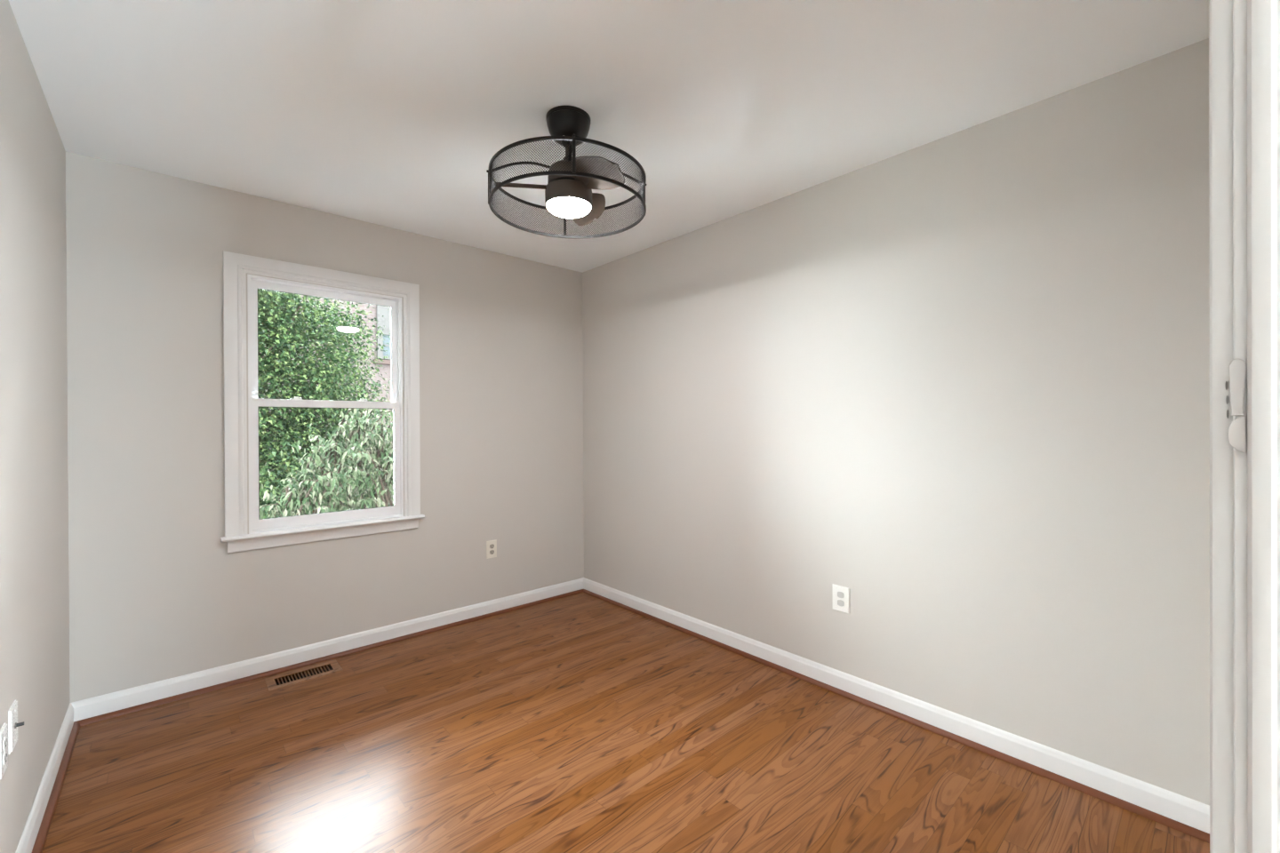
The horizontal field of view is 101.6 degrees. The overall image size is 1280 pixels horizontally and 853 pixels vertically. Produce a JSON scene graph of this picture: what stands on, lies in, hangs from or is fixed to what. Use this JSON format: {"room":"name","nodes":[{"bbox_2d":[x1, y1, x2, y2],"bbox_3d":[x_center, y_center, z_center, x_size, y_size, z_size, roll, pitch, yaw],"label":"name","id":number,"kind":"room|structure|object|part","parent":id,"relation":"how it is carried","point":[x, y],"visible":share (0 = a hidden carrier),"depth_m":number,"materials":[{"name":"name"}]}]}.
{"room":"empty bedroom","nodes":[
{"label":"empty bedroom","id":0,"kind":"room"},
{"bbox_2d":[0,0,70,852],"bbox_3d":[-1.374,0.052,0.954,0.120,2.440,3.521,0,0,-42],"label":"wall","id":1,"kind":"structure","parent":0,"point":[35,581],"depth_m":1.62,"materials":[{"name":"grey paint"}]},
{"bbox_2d":[0,722,7,779],"bbox_3d":[-1.616,0.824,1.324,0.008,0.116,0.076,0,0,-42],"label":"wall outlet","id":2,"kind":"object","parent":1,"relation":"attached to","point":[4,732],"visible":1,"depth_m":1.32,"materials":[{"name":"white plastic"}]},
{"bbox_2d":[2,736,7,750],"bbox_3d":[-1.614,0.805,1.326,0.003,0.030,0.031,0,0,-42],"label":"receptacle","id":3,"kind":"object","parent":2,"relation":"attached to","point":[4,739],"depth_m":1.32,"materials":[{"name":"white plastic"}]},
{"bbox_2d":[3,752,7,765],"bbox_3d":[-1.614,0.844,1.326,0.003,0.030,0.031,0,0,-42],"label":"receptacle","id":4,"kind":"object","parent":2,"relation":"attached to","point":[4,753],"depth_m":1.33,"materials":[{"name":"white plastic"}]},
{"bbox_2d":[8,699,24,754],"bbox_3d":[-1.693,0.812,1.419,0.022,0.115,0.080,0,0,-42],"label":"cable jack plate","id":5,"kind":"object","parent":1,"relation":"attached to","point":[12,713],"visible":1,"depth_m":1.40,"materials":[{"name":"white plastic"}]},
{"bbox_3d":[-1.698,0.812,1.414,0.006,0.115,0.080,0,0,-42],"label":"plate","id":6,"kind":"part","parent":5,"relation":"part of","materials":[{"name":"white plastic"}]},
{"bbox_2d":[15,703,73,852],"bbox_3d":[-1.320,1.223,1.002,0.014,0.098,3.281,0,0,-42],"label":"baseboard","id":7,"kind":"structure","parent":1,"relation":"attached to","point":[27,842],"depth_m":1.73,"materials":[{"name":"white paint"}]},
{"bbox_2d":[32,721,79,852],"bbox_3d":[-1.303,1.263,1.008,0.019,0.018,3.268,0,0,-42],"label":"trim","id":8,"kind":"structure","parent":1,"relation":"attached to","point":[42,836],"depth_m":1.79,"materials":[{"name":"brown wood"}]},
{"bbox_2d":[65,151,583,703],"bbox_3d":[-1.473,0.046,3.154,2.678,2.440,0.120,0,0,-42],"label":"wall","id":9,"kind":"structure","parent":0,"point":[156,595],"depth_m":2.61,"materials":[{"name":"grey paint"}]},
{"bbox_2d":[220,250,424,553],"bbox_3d":[-1.709,-0.120,2.888,0.966,1.480,0.130,0,0,-42],"label":"window","id":10,"kind":"structure","parent":9,"relation":"in","point":[293,530],"depth_m":2.77,"materials":[{"name":"white paint"}]},
{"bbox_3d":[-1.694,0.550,2.877,0.966,0.020,0.095,0,0,-42],"label":"sill","id":11,"kind":"part","parent":10,"relation":"part of","materials":[{"name":"white paint"}]},
{"bbox_3d":[-1.734,-0.429,2.913,0.715,0.650,0.025,0,0,-42],"label":"sash","id":12,"kind":"part","parent":10,"relation":"part of","materials":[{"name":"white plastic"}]},
{"bbox_3d":[-1.723,-0.114,2.904,0.742,1.308,0.087,0,0,-42],"label":"frame","id":13,"kind":"part","parent":10,"relation":"part of","materials":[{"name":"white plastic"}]},
{"bbox_3d":[-1.706,0.192,2.887,0.716,0.671,0.030,0,0,-42],"label":"sash","id":14,"kind":"part","parent":10,"relation":"part of","materials":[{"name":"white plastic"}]},
{"bbox_2d":[71,577,583,721],"bbox_3d":[-1.423,1.217,3.108,2.678,0.098,0.014,0,0,-42],"label":"baseboard","id":15,"kind":"structure","parent":9,"relation":"attached to","point":[86,708],"depth_m":2.74,"materials":[{"name":"white paint"}]},
{"bbox_2d":[76,589,583,726],"bbox_3d":[-1.412,1.257,3.096,2.651,0.018,0.019,0,0,-42],"label":"trim","id":16,"kind":"structure","parent":9,"relation":"attached to","point":[118,713],"depth_m":2.73,"materials":[{"name":"brown wood"}]},
{"bbox_2d":[486,539,496,559],"bbox_3d":[-0.994,0.823,3.498,0.074,0.118,0.008,0,0,-42],"label":"wall outlet","id":17,"kind":"object","parent":9,"relation":"attached to","point":[491,545],"visible":1,"depth_m":3.49,"materials":[{"name":"beige plastic"}]},
{"bbox_2d":[8,0,1208,272],"bbox_3d":[-0.340,-1.225,1.886,2.918,0.100,3.521,0,0,-42],"label":"ceiling","id":18,"kind":"structure","parent":0,"point":[394,114],"depth_m":1.80,"materials":[{"name":"white paint"}]},
{"bbox_2d":[486,105,646,239],"bbox_3d":[-0.272,-0.994,1.992,0.589,0.362,0.589,0,0,-42],"label":"ceiling fan","id":19,"kind":"object","parent":18,"relation":"hanging from","point":[572,180],"visible":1,"depth_m":1.92,"materials":[{"name":"black metal"}]},
{"bbox_3d":[-0.447,-0.900,1.959,0.208,0.076,0.146,0,0,-42],"label":"blade","id":20,"kind":"part","parent":19,"relation":"part of","materials":[{"name":"brown wood"}]},
{"bbox_3d":[-0.444,-0.971,1.959,0.231,0.049,0.012,0,0,-11],"label":"cage arm","id":21,"kind":"part","parent":19,"relation":"part of","materials":[{"name":"black metal"}]},
{"bbox_3d":[-0.272,-0.829,1.992,0.168,0.033,0.168,0,0,-42],"label":"light globe","id":22,"kind":"part","parent":19,"relation":"part of","materials":[{"name":"white glass"}]},
{"bbox_3d":[-0.239,-0.971,1.821,0.012,0.049,0.231,0,0,-11],"label":"cage arm","id":23,"kind":"part","parent":19,"relation":"part of","materials":[{"name":"black metal"}]},
{"bbox_3d":[-0.212,-0.902,2.159,0.139,0.076,0.210,0,0,-3],"label":"blade","id":24,"kind":"part","parent":19,"relation":"part of","materials":[{"name":"brown wood"}]},
{"bbox_3d":[-0.157,-0.901,1.858,0.154,0.076,0.201,0,0,-42],"label":"blade","id":25,"kind":"part","parent":19,"relation":"part of","materials":[{"name":"brown wood"}]},
{"bbox_3d":[-0.101,-0.972,2.025,0.231,0.049,0.012,0,0,-11],"label":"cage arm","id":26,"kind":"part","parent":19,"relation":"part of","materials":[{"name":"black metal"}]},
{"bbox_2d":[41,592,1209,852],"bbox_3d":[0.490,1.276,0.568,3.475,0.020,6.589,0,0,-42],"label":"floor","id":27,"kind":"structure","parent":0,"point":[581,723],"depth_m":1.95,"materials":[{"name":"brown wood"}]},
{"bbox_2d":[264,659,342,691],"bbox_3d":[-1.717,1.317,2.669,0.316,0.104,0.162,0,0,-42],"label":"floor vent","id":28,"kind":"object","parent":27,"relation":"in","point":[272,684],"visible":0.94,"depth_m":2.67,"materials":[{"name":"brown wood"}]},
{"bbox_2d":[582,38,1209,805],"bbox_3d":[0.705,0.038,2.826,0.120,2.440,3.521,0,0,-42],"label":"wall","id":29,"kind":"structure","parent":0,"point":[957,383],"depth_m":2.08,"materials":[{"name":"grey paint"}]},
{"bbox_2d":[832,584,849,614],"bbox_3d":[0.949,0.814,2.464,0.010,0.120,0.086,0,0,-42],"label":"wall outlet","id":30,"kind":"object","parent":29,"relation":"attached to","point":[841,595],"visible":1,"depth_m":2.46,"materials":[{"name":"white plastic"}]},
{"bbox_2d":[837,600,843,606],"bbox_3d":[0.947,0.834,2.463,0.005,0.028,0.031,0,0,-42],"label":"receptacle","id":31,"kind":"object","parent":30,"relation":"attached to","point":[840,603],"depth_m":2.46,"materials":[{"name":"grey plastic"}]},
{"bbox_2d":[837,592,843,598],"bbox_3d":[0.947,0.795,2.463,0.005,0.028,0.031,0,0,-42],"label":"receptacle","id":32,"kind":"object","parent":30,"relation":"attached to","point":[840,595],"depth_m":2.46,"materials":[{"name":"grey plastic"}]},
{"bbox_2d":[583,577,1209,833],"bbox_3d":[0.659,1.209,2.787,0.014,0.098,3.277,0,0,-42],"label":"baseboard","id":33,"kind":"structure","parent":29,"relation":"attached to","point":[1186,811],"depth_m":2.09,"materials":[{"name":"white paint"}]},
{"bbox_2d":[583,589,1209,843],"bbox_3d":[0.651,1.249,2.771,0.019,0.018,3.264,0,0,-42],"label":"trim","id":34,"kind":"structure","parent":29,"relation":"attached to","point":[1188,830],"depth_m":2.07,"materials":[{"name":"brown wood"}]},
{"bbox_3d":[0.803,0.044,0.626,2.678,2.440,0.120,0,0,-42],"label":"wall","id":35,"kind":"structure","parent":0,"visible":0},
{"bbox_2d":[1208,0,1279,852],"bbox_3d":[0.133,0.217,0.033,0.852,2.104,0.138,0,0,-42],"label":"door","id":36,"kind":"structure","parent":35,"relation":"in","point":[1244,35],"depth_m":0.31,"materials":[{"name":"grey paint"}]},
{"bbox_3d":[0.093,0.217,0.078,0.852,2.104,0.016,0,0,-42],"label":"casing","id":37,"kind":"part","parent":36,"relation":"part of","materials":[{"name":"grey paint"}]},
{"label":"outside","id":38,"kind":"structure","parent":0,"visible":0},
{"bbox_3d":[-16.272,4.385,18.104,60.000,0.200,41.311,0,0,-42],"label":"ground","id":39,"kind":"structure","parent":38,"visible":0},
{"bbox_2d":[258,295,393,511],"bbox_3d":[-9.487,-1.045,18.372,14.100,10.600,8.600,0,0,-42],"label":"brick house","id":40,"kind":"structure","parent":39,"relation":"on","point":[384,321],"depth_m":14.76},
{"bbox_3d":[-6.848,-1.841,15.272,1.750,0.120,0.140,0,0,-42],"label":"sill","id":41,"kind":"part","parent":40,"relation":"part of","materials":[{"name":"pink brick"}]},
{"bbox_3d":[-6.882,-4.186,15.291,1.550,2.922,0.070,0,0,-42],"label":"trim panel","id":42,"kind":"part","parent":40,"relation":"part of","materials":[{"name":"white"}]},
{"bbox_3d":[-6.870,-2.323,15.293,1.290,0.625,0.020,0,0,-42],"label":"pane","id":43,"kind":"part","parent":40,"relation":"part of","materials":[{"name":"blue"}]},
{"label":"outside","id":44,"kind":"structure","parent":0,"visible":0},
{"bbox_3d":[-6.811,4.260,6.102,26.000,0.040,10.811,0,0,-42],"label":"patio","id":45,"kind":"object","parent":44,"visible":0},
{"bbox_2d":[257,288,393,519],"bbox_3d":[-5.832,1.222,6.618,4.378,6.115,2.304,0,0,-42],"label":"broadleaf tree","id":46,"kind":"object","parent":45,"relation":"on","point":[279,428],"visible":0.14,"depth_m":6.84,"materials":[{"name":"green plant"}]},
{"bbox_2d":[259,408,393,519],"bbox_3d":[-2.512,2.036,4.889,3.657,4.471,2.506,0,0,-39],"label":"shrub","id":47,"kind":"object","parent":45,"relation":"on","point":[348,474],"visible":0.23,"depth_m":4.49,"materials":[{"name":"green plant"}]}
]}

